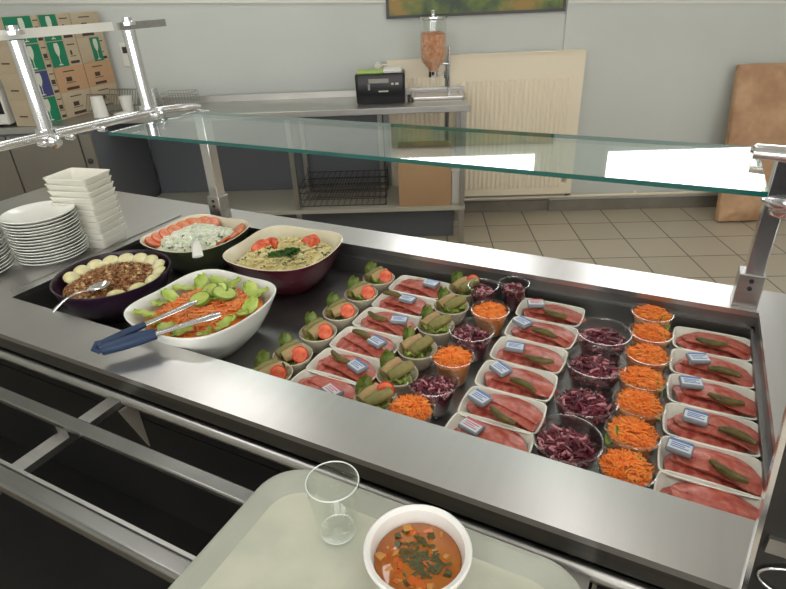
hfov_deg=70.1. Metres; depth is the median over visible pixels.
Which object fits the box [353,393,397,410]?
bowl
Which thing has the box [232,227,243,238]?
tomato slice
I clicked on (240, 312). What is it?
lettuce leaf
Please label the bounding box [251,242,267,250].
tomato wedge
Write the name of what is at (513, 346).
packet
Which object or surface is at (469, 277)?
tomato slice
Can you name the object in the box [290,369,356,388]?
serving dish
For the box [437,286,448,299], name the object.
lettuce leaf
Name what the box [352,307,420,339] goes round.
serving dish
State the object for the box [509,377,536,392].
gherkin
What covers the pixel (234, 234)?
tomato slice
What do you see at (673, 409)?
serving dish
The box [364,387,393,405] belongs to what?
wrap
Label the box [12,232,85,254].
plate
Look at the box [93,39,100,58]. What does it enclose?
print
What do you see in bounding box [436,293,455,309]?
wrap
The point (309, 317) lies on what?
lettuce leaf
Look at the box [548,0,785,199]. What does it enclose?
wall
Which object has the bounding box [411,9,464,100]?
dispenser
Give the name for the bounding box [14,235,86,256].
plate
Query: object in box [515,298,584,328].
serving dish
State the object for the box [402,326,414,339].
lettuce leaf
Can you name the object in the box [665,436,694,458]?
packet
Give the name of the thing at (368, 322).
ham slices
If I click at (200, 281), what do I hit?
lettuce leaf
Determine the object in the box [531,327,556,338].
gherkin
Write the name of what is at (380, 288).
bowl
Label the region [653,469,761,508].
serving dish
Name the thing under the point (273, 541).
serving tray
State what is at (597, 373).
cabbage
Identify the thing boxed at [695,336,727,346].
gherkin
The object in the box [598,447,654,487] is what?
carrot
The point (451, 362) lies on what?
carrot
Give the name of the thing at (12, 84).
carton
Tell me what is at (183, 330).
lettuce leaf
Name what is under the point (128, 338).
serving tongs
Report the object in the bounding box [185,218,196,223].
tomato slice
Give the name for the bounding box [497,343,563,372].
ham slices
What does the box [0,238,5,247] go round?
plate
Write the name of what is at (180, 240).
salad
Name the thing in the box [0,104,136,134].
countertop
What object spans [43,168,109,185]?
rectangular dish
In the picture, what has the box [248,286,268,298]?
lettuce leaf
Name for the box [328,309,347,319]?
lettuce
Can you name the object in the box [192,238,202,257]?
serving spoon
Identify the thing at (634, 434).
carrot
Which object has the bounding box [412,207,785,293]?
floor
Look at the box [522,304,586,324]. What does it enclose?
ham slices
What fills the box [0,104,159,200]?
base cabinet
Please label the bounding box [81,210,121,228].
rectangular dish
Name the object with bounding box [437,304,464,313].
lettuce
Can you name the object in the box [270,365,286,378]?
tomato slice
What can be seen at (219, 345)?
salad bowl
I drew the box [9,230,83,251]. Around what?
plate
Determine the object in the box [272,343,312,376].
bowl
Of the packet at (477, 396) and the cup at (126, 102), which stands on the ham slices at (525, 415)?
the packet at (477, 396)
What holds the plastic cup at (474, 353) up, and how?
on the serving counter at (225, 418)
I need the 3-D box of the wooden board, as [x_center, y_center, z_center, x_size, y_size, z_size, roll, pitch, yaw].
[2.474,-1.005,3.767,0.444,1.010,0.291,-1,28,3]
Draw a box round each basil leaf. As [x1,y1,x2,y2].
[266,250,279,257]
[278,247,294,256]
[282,247,300,255]
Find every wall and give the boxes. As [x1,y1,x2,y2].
[0,0,566,201]
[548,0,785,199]
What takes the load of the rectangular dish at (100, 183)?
on the rectangular dish at (87, 195)
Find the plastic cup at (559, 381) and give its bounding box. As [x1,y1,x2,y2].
[555,381,619,434]
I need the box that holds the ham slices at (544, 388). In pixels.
[485,368,558,398]
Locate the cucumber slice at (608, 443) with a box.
[604,423,618,445]
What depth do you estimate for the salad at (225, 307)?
1.23 m
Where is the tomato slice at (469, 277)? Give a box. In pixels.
[467,274,479,281]
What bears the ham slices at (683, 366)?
on the serving dish at (678, 354)
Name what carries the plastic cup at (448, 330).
on the serving counter at (225, 418)
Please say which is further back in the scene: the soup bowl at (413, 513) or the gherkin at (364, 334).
the gherkin at (364, 334)
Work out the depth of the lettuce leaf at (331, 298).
1.34 m
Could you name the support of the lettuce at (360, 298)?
on the bowl at (363, 305)
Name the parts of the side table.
leg, panel, leg, leg, leg, leg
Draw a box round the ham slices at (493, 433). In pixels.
[453,421,527,451]
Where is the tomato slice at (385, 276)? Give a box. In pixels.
[379,270,391,282]
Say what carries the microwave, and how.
on the countertop
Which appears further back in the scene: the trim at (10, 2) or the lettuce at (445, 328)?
the trim at (10, 2)
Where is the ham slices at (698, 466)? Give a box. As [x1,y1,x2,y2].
[664,447,762,495]
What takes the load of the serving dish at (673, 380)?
on the serving counter at (225, 418)
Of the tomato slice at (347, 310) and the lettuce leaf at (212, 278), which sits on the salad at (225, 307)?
the lettuce leaf at (212, 278)
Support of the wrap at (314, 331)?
on the lettuce at (306, 338)
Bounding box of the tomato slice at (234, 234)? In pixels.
[225,232,237,241]
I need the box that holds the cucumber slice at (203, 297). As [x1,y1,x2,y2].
[189,291,210,306]
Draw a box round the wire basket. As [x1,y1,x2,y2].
[160,89,199,105]
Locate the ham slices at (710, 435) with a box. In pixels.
[667,412,758,452]
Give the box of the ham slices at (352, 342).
[336,332,392,357]
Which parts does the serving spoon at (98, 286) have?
handle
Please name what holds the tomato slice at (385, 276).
in the bowl at (380, 288)
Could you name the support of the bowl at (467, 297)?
on the serving counter at (225, 418)
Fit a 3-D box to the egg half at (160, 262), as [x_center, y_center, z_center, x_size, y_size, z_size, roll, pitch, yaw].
[-0.617,-0.078,1.472,0.036,0.026,0.045,-13,30,-18]
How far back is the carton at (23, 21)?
3.18 m
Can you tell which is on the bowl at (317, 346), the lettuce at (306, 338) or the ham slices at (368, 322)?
the lettuce at (306, 338)
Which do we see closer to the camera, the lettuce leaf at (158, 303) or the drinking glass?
the drinking glass
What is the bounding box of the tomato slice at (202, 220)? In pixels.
[197,216,208,223]
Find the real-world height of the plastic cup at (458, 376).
0.066 m
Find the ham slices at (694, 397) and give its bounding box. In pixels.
[672,383,755,416]
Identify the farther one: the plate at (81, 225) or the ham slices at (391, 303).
the plate at (81, 225)
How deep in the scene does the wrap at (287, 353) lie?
1.15 m
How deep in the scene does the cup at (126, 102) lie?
3.58 m
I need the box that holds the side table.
[110,86,469,242]
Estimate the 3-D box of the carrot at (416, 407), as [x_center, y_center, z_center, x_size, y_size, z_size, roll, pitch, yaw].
[0.032,0.215,0.988,0.075,0.071,0.080,-8,29,-9]
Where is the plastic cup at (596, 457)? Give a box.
[533,424,603,470]
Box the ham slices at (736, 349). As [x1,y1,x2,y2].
[676,332,750,359]
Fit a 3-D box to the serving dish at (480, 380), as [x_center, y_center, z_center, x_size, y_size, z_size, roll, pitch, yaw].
[0.237,0.178,1.084,0.149,0.035,0.095,11,31,23]
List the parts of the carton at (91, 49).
printed panel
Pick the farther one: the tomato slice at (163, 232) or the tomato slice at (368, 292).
the tomato slice at (163, 232)
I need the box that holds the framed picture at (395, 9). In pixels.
[386,0,565,18]
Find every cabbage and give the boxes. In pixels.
[409,374,455,416]
[452,324,491,360]
[470,284,495,310]
[501,282,527,310]
[537,424,596,469]
[555,387,611,435]
[567,354,621,396]
[579,327,627,361]
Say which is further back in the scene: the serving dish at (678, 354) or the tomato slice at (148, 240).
the tomato slice at (148, 240)
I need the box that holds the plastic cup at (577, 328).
[577,328,630,364]
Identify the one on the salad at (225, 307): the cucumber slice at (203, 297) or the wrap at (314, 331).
the cucumber slice at (203, 297)
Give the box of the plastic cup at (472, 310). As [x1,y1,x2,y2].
[472,310,508,335]
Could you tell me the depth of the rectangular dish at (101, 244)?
1.62 m
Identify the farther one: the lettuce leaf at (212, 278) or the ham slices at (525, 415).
the lettuce leaf at (212, 278)
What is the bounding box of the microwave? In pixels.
[0,78,15,125]
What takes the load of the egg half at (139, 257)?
on the salad at (121, 276)
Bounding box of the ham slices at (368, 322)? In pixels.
[361,312,415,336]
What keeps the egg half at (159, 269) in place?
on the salad at (121, 276)
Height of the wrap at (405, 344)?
0.030 m
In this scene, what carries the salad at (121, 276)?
in the salad bowl at (108, 309)
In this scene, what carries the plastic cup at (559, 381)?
on the serving counter at (225, 418)
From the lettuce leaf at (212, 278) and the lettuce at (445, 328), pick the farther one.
the lettuce leaf at (212, 278)
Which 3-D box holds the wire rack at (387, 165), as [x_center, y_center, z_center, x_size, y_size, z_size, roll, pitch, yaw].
[-0.331,-0.813,3.843,0.575,0.042,0.346,-1,28,3]
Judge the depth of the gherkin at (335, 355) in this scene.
1.13 m
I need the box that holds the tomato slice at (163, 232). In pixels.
[159,229,170,237]
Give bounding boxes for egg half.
[63,272,80,283]
[73,265,90,274]
[87,259,103,269]
[102,255,118,266]
[106,290,124,295]
[118,253,133,263]
[128,282,144,290]
[132,253,147,262]
[144,255,157,263]
[145,273,159,283]
[152,259,164,268]
[152,266,164,274]
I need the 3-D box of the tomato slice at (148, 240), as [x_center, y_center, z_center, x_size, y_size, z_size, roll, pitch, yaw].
[-0.693,-0.152,1.619,0.043,0.029,0.049,-5,29,-4]
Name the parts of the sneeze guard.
clamp knob, clamp knob, arm, clamp knob, arm, clamp knob, post, post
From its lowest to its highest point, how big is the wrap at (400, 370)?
0.032 m
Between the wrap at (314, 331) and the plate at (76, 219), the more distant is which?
the plate at (76, 219)
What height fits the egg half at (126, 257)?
0.026 m
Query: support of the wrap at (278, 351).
in the bowl at (297, 368)
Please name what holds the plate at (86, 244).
on the plate at (86, 247)
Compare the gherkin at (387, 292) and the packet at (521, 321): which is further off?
the gherkin at (387, 292)
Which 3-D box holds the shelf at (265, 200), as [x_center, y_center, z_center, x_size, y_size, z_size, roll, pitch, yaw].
[-0.631,-0.659,3.944,2.225,0.025,0.470,-1,28,3]
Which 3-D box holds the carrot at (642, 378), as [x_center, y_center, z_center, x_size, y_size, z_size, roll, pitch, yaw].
[0.458,0.168,1.038,0.080,0.071,0.075,22,37,38]
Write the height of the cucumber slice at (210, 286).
0.038 m
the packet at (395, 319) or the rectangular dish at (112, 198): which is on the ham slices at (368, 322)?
the packet at (395, 319)
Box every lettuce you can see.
[279,344,296,364]
[303,333,333,340]
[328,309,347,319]
[347,294,374,300]
[366,268,384,283]
[375,399,392,408]
[382,371,411,384]
[403,345,431,358]
[421,324,450,333]
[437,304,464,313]
[455,279,475,294]
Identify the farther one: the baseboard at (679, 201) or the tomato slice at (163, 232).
the baseboard at (679, 201)
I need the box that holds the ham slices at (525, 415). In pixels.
[466,394,545,431]
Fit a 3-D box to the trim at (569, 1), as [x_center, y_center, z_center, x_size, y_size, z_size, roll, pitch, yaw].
[2.883,-1.849,3.544,3.510,0.156,0.008,-1,28,3]
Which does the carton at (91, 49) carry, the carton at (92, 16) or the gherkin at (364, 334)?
the carton at (92, 16)
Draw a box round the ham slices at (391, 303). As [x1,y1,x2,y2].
[379,296,428,315]
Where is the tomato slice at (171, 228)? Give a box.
[167,225,181,233]
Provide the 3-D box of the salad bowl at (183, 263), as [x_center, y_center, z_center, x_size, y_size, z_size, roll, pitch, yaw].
[-0.572,-0.137,1.658,0.268,0.109,0.268,11,31,23]
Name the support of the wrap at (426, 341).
on the lettuce at (424, 352)
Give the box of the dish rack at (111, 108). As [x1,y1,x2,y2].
[86,89,137,113]
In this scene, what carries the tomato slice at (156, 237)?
on the salad at (180, 240)
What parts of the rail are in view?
rail, rail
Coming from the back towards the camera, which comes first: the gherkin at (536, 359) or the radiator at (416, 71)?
the radiator at (416, 71)
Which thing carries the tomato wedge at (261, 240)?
on the salad at (256, 259)
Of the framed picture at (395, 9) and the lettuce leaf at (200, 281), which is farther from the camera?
the framed picture at (395, 9)
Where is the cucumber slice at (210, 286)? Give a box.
[201,282,218,297]
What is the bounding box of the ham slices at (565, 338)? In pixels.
[511,322,577,347]
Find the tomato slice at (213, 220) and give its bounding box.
[204,217,219,225]
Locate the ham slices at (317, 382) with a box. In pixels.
[298,375,355,399]
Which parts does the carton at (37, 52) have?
printed panel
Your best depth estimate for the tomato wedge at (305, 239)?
1.53 m
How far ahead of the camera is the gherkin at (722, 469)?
0.83 m
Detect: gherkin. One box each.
[331,350,349,363]
[352,329,370,338]
[368,311,386,320]
[383,290,401,297]
[489,405,515,424]
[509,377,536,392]
[524,354,553,363]
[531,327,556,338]
[543,308,567,318]
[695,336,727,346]
[707,365,741,377]
[707,392,744,405]
[709,458,749,483]
[718,426,757,445]
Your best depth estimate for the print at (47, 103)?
3.38 m
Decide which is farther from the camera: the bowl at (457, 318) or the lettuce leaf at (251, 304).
the bowl at (457, 318)
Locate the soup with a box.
[374,523,461,588]
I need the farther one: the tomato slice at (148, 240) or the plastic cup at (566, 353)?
the tomato slice at (148, 240)
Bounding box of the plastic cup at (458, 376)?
[408,376,458,411]
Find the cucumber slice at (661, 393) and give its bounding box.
[657,375,662,395]
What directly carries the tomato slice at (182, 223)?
on the salad at (180, 240)
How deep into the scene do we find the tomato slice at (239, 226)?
1.68 m
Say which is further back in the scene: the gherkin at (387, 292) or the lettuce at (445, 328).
the gherkin at (387, 292)
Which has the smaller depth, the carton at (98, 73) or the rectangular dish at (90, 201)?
the rectangular dish at (90, 201)
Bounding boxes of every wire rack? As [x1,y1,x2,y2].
[298,165,387,187]
[299,171,387,193]
[300,177,387,200]
[301,186,388,206]
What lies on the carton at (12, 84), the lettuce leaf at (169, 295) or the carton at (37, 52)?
the carton at (37, 52)
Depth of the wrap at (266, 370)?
1.10 m
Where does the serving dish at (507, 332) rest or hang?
on the serving counter at (225, 418)
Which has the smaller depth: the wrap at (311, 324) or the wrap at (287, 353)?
the wrap at (287, 353)
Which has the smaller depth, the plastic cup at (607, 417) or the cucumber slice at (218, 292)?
the plastic cup at (607, 417)
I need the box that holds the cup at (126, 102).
[118,95,133,111]
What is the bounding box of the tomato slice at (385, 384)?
[377,381,394,393]
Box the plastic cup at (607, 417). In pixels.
[604,417,660,461]
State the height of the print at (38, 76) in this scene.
0.123 m
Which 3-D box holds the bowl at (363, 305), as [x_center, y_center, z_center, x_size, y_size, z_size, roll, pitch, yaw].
[-0.079,0.014,1.407,0.085,0.042,0.085,12,31,24]
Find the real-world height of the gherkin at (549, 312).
0.015 m
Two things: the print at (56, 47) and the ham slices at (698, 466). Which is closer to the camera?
the ham slices at (698, 466)
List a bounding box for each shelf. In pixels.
[108,111,767,196]
[157,186,464,214]
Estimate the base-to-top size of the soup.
0.048 m
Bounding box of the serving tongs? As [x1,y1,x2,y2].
[90,300,220,354]
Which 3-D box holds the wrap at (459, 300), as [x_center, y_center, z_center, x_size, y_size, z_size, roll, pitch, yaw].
[0.145,0.020,1.315,0.055,0.032,0.025,-16,31,-24]
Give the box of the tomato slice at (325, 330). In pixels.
[318,324,332,338]
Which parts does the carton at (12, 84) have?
printed panel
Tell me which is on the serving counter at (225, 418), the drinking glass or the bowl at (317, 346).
the bowl at (317, 346)
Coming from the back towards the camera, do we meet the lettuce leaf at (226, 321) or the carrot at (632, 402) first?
the lettuce leaf at (226, 321)
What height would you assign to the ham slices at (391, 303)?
0.023 m
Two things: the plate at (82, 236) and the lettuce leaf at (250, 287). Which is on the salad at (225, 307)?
the lettuce leaf at (250, 287)
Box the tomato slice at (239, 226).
[233,223,244,231]
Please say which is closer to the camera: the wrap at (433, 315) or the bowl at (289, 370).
the bowl at (289, 370)
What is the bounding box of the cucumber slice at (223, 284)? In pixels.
[206,282,228,300]
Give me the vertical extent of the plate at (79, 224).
0.019 m
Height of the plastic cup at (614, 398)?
0.062 m
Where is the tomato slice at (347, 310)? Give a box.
[340,304,354,317]
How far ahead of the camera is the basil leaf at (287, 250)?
1.46 m
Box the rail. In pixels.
[0,386,596,588]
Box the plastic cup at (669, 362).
[625,343,672,376]
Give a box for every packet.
[321,382,343,395]
[346,358,368,373]
[366,335,387,348]
[390,315,408,324]
[398,294,416,303]
[422,278,439,288]
[458,416,485,436]
[467,388,492,406]
[489,361,511,377]
[504,340,524,352]
[512,315,532,328]
[527,299,544,307]
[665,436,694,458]
[678,375,703,389]
[682,408,708,426]
[685,352,710,364]
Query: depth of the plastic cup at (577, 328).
1.16 m
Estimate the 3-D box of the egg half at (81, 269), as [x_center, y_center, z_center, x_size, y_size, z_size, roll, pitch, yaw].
[-0.810,-0.061,1.458,0.036,0.026,0.045,17,34,31]
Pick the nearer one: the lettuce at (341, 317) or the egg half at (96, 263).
the lettuce at (341, 317)
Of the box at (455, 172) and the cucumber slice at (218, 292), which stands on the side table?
the box at (455, 172)
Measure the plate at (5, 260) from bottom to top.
0.019 m
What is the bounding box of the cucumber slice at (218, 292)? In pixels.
[212,286,236,299]
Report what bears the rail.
attached to the serving counter at (225, 418)
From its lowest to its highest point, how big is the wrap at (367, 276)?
0.030 m
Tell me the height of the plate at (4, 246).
0.019 m
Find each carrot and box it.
[388,394,433,421]
[432,345,472,386]
[471,300,508,336]
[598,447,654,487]
[605,415,660,458]
[614,388,663,428]
[619,365,666,398]
[625,342,670,373]
[631,322,670,349]
[632,304,672,327]
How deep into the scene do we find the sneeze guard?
1.25 m
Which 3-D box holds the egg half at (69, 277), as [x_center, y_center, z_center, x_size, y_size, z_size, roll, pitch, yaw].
[-0.818,-0.043,1.425,0.036,0.026,0.045,5,29,14]
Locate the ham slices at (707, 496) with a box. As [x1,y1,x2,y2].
[660,482,758,520]
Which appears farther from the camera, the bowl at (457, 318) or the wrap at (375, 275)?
the wrap at (375, 275)
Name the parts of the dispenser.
lid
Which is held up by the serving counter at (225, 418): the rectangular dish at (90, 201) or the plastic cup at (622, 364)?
the plastic cup at (622, 364)
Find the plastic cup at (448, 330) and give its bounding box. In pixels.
[448,330,493,358]
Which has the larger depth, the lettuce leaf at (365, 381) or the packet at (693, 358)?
the packet at (693, 358)
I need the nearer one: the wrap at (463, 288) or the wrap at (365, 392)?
the wrap at (365, 392)
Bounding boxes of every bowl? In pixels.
[50,249,170,323]
[124,269,275,359]
[140,214,249,274]
[223,225,342,295]
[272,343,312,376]
[279,361,292,380]
[299,322,336,352]
[323,303,358,331]
[344,287,377,311]
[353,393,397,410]
[362,273,394,295]
[363,504,471,588]
[375,361,418,397]
[397,341,437,370]
[417,319,454,346]
[433,300,468,325]
[448,283,472,306]
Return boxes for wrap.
[253,358,278,370]
[259,361,282,374]
[275,339,298,359]
[281,343,303,361]
[302,317,323,336]
[307,320,328,339]
[325,298,345,316]
[331,301,349,317]
[346,281,365,297]
[352,284,370,297]
[356,382,378,403]
[364,266,382,281]
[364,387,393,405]
[370,268,387,282]
[379,356,402,378]
[387,360,414,381]
[400,334,421,351]
[409,335,432,356]
[420,311,440,327]
[428,313,450,330]
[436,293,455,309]
[444,294,465,311]
[451,276,466,291]
[458,277,479,293]
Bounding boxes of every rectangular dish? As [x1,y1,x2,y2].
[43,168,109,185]
[44,175,110,191]
[47,181,113,198]
[49,187,114,204]
[51,192,116,210]
[77,198,117,216]
[79,204,119,222]
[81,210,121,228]
[82,215,122,234]
[85,221,124,239]
[88,226,126,248]
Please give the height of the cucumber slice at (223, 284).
0.034 m
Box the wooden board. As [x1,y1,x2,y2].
[715,63,785,220]
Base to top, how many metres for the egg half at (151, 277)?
0.026 m
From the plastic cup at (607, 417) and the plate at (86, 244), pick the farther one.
the plate at (86, 244)
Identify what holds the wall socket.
attached to the wall at (211, 49)
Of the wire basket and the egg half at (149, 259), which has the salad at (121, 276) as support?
the egg half at (149, 259)
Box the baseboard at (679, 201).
[454,195,717,212]
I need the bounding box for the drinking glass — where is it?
[305,461,358,547]
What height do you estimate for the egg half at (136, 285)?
0.026 m
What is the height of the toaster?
0.196 m
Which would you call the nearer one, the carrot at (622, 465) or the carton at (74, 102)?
the carrot at (622, 465)
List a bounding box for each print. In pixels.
[17,18,28,41]
[27,46,37,68]
[35,73,45,95]
[44,99,53,120]
[45,16,55,38]
[53,43,63,64]
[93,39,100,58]
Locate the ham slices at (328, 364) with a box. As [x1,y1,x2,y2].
[316,354,376,381]
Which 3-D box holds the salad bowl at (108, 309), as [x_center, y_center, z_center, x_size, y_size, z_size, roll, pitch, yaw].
[-0.706,-0.010,1.438,0.282,0.106,0.282,12,31,24]
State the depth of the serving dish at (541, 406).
1.02 m
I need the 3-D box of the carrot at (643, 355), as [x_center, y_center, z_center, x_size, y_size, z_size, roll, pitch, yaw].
[0.498,0.131,1.102,0.081,0.071,0.079,-22,34,-31]
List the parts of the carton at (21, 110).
printed panel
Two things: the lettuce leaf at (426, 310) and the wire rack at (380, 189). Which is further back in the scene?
the wire rack at (380, 189)
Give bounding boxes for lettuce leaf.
[132,309,158,318]
[150,298,166,306]
[156,321,177,331]
[160,288,178,301]
[169,325,192,336]
[172,284,195,290]
[194,272,207,288]
[196,326,211,335]
[208,275,229,284]
[212,314,235,331]
[228,276,240,288]
[229,308,248,316]
[242,280,257,296]
[242,296,257,315]
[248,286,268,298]
[254,349,269,366]
[278,331,292,346]
[304,311,316,324]
[327,292,338,306]
[347,275,358,288]
[355,374,372,394]
[365,260,376,273]
[380,349,394,367]
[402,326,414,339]
[421,304,433,318]
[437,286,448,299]
[451,269,462,283]
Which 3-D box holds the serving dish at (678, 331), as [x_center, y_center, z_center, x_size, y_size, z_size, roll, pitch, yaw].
[0.659,0.115,1.165,0.149,0.035,0.095,11,31,24]
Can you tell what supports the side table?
on the floor
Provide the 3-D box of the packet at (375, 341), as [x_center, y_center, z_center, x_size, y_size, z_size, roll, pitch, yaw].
[-0.034,0.100,1.189,0.029,0.010,0.038,-26,36,-36]
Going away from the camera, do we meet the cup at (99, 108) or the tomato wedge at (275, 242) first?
the tomato wedge at (275, 242)
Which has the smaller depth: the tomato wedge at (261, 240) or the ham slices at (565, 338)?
the ham slices at (565, 338)
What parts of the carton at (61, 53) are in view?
printed panel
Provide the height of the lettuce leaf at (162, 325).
0.029 m
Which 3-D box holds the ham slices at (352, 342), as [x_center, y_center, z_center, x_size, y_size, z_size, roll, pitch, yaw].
[-0.056,0.105,1.216,0.141,0.023,0.090,14,32,28]
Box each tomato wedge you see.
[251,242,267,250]
[256,239,270,245]
[266,237,277,243]
[271,239,278,248]
[301,235,312,242]
[308,237,316,246]
[310,234,319,242]
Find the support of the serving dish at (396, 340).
on the serving counter at (225, 418)
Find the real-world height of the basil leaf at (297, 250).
0.025 m
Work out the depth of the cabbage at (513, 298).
1.35 m
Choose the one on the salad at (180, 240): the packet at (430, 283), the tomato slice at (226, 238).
the tomato slice at (226, 238)
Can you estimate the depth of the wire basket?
3.68 m
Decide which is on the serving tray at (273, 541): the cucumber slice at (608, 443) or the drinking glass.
the drinking glass
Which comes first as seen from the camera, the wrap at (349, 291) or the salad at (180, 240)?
the wrap at (349, 291)
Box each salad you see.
[63,261,164,298]
[145,287,262,337]
[156,223,233,251]
[237,236,333,270]
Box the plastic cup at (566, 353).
[566,353,626,398]
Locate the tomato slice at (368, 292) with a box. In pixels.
[361,285,374,298]
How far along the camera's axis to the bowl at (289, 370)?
1.13 m
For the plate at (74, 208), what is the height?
0.019 m
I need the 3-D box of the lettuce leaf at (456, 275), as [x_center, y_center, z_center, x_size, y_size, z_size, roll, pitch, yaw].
[0.161,-0.041,1.409,0.037,0.038,0.027,-26,36,-36]
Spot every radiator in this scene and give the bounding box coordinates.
[374,59,444,185]
[449,49,586,195]
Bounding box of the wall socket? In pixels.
[119,43,130,66]
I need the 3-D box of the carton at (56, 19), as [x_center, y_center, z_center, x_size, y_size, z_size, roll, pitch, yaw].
[-2.102,-1.623,3.405,0.152,0.145,0.237,6,30,16]
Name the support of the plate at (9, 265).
on the serving counter at (225, 418)
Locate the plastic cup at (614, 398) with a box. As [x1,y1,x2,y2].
[613,398,666,429]
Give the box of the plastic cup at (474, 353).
[430,353,474,382]
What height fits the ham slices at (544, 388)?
0.023 m
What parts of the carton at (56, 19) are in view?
printed panel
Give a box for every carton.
[0,15,43,45]
[0,42,51,73]
[0,69,59,100]
[9,94,67,125]
[19,13,75,41]
[44,39,82,67]
[52,64,88,93]
[53,11,102,38]
[60,88,91,117]
[76,36,108,63]
[83,60,114,87]
[90,82,118,104]
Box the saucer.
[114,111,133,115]
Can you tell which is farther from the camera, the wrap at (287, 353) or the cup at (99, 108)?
the cup at (99, 108)
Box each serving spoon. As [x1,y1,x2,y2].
[51,281,109,312]
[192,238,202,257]
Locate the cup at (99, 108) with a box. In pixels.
[90,96,108,117]
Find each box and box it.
[397,140,450,206]
[451,168,459,203]
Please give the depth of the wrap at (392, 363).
1.10 m
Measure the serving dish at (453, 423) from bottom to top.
0.035 m
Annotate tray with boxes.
[168,470,579,588]
[411,90,464,100]
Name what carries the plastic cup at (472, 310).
on the serving counter at (225, 418)
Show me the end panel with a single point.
(765, 564)
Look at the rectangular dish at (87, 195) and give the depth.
1.56 m
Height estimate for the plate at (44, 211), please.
0.019 m
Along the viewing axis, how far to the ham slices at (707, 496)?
0.81 m
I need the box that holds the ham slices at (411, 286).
[393,279,440,297]
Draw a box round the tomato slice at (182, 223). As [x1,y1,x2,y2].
[176,221,190,227]
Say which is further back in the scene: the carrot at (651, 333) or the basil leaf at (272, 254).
the basil leaf at (272, 254)
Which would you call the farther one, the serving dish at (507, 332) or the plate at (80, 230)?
the plate at (80, 230)
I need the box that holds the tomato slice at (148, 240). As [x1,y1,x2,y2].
[144,237,160,246]
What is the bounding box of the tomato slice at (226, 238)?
[216,236,229,244]
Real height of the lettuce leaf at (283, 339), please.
0.036 m
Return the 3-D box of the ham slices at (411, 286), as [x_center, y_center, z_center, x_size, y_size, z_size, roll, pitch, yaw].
[0.070,-0.018,1.434,0.140,0.023,0.090,11,31,23]
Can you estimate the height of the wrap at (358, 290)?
0.032 m
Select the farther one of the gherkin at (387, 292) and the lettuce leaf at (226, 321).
the gherkin at (387, 292)
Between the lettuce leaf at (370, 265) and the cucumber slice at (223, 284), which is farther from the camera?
the lettuce leaf at (370, 265)
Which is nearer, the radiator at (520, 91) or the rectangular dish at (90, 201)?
the rectangular dish at (90, 201)
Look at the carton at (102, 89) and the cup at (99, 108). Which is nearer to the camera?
the cup at (99, 108)
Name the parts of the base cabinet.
door, door, door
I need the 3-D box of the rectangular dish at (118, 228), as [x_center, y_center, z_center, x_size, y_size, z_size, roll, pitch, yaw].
[-0.879,-0.186,1.654,0.144,0.030,0.110,5,29,14]
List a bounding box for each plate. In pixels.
[0,200,74,224]
[0,207,75,227]
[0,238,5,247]
[0,241,7,251]
[0,247,10,258]
[0,252,11,265]
[0,254,13,268]
[0,258,14,272]
[1,209,76,230]
[3,212,78,233]
[3,216,78,236]
[6,218,80,239]
[6,221,80,242]
[8,224,82,245]
[8,227,82,248]
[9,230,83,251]
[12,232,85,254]
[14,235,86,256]
[14,238,87,259]
[15,241,88,262]
[16,243,88,265]
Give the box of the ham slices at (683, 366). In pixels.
[674,356,752,386]
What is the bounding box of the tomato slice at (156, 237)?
[151,233,162,242]
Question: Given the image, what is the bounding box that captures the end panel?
[739,406,785,588]
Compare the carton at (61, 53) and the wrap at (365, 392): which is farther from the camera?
the carton at (61, 53)
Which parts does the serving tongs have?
arm, arm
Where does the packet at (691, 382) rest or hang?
on the ham slices at (694, 397)
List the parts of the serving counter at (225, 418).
rail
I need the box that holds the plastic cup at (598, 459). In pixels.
[596,459,657,488]
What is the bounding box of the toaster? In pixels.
[355,66,404,104]
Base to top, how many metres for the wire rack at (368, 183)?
0.042 m
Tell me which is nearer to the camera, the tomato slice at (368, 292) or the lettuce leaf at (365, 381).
the lettuce leaf at (365, 381)
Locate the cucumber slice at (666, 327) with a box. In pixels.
[659,315,670,330]
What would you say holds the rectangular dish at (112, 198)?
on the rectangular dish at (97, 212)
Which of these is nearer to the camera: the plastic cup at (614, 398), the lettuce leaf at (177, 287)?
the plastic cup at (614, 398)
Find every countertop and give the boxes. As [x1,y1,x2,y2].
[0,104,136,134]
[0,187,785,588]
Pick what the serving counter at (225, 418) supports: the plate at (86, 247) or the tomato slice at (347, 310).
the plate at (86, 247)
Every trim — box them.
[0,1,385,3]
[569,1,785,2]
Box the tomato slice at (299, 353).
[292,346,307,362]
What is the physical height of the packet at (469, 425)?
0.010 m
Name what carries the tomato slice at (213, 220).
on the salad at (180, 240)
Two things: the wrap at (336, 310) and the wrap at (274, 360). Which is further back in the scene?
the wrap at (336, 310)
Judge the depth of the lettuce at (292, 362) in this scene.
1.16 m
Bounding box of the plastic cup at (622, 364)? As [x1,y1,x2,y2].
[617,364,668,397]
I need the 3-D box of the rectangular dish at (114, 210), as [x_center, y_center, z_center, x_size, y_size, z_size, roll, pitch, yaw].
[-0.885,-0.234,1.634,0.144,0.030,0.110,5,29,13]
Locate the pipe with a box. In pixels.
[464,191,714,199]
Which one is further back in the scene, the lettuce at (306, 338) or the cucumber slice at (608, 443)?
the lettuce at (306, 338)
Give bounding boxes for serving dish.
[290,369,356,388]
[306,348,379,385]
[329,326,402,359]
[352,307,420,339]
[372,291,436,318]
[389,275,449,299]
[445,412,534,452]
[458,386,546,434]
[475,360,557,403]
[490,336,567,375]
[504,316,577,351]
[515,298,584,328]
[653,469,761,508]
[657,436,763,499]
[662,402,759,457]
[667,374,756,421]
[669,348,753,389]
[672,326,751,362]
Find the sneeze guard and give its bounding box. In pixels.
[0,17,785,308]
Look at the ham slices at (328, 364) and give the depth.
1.13 m
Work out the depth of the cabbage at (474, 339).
1.18 m

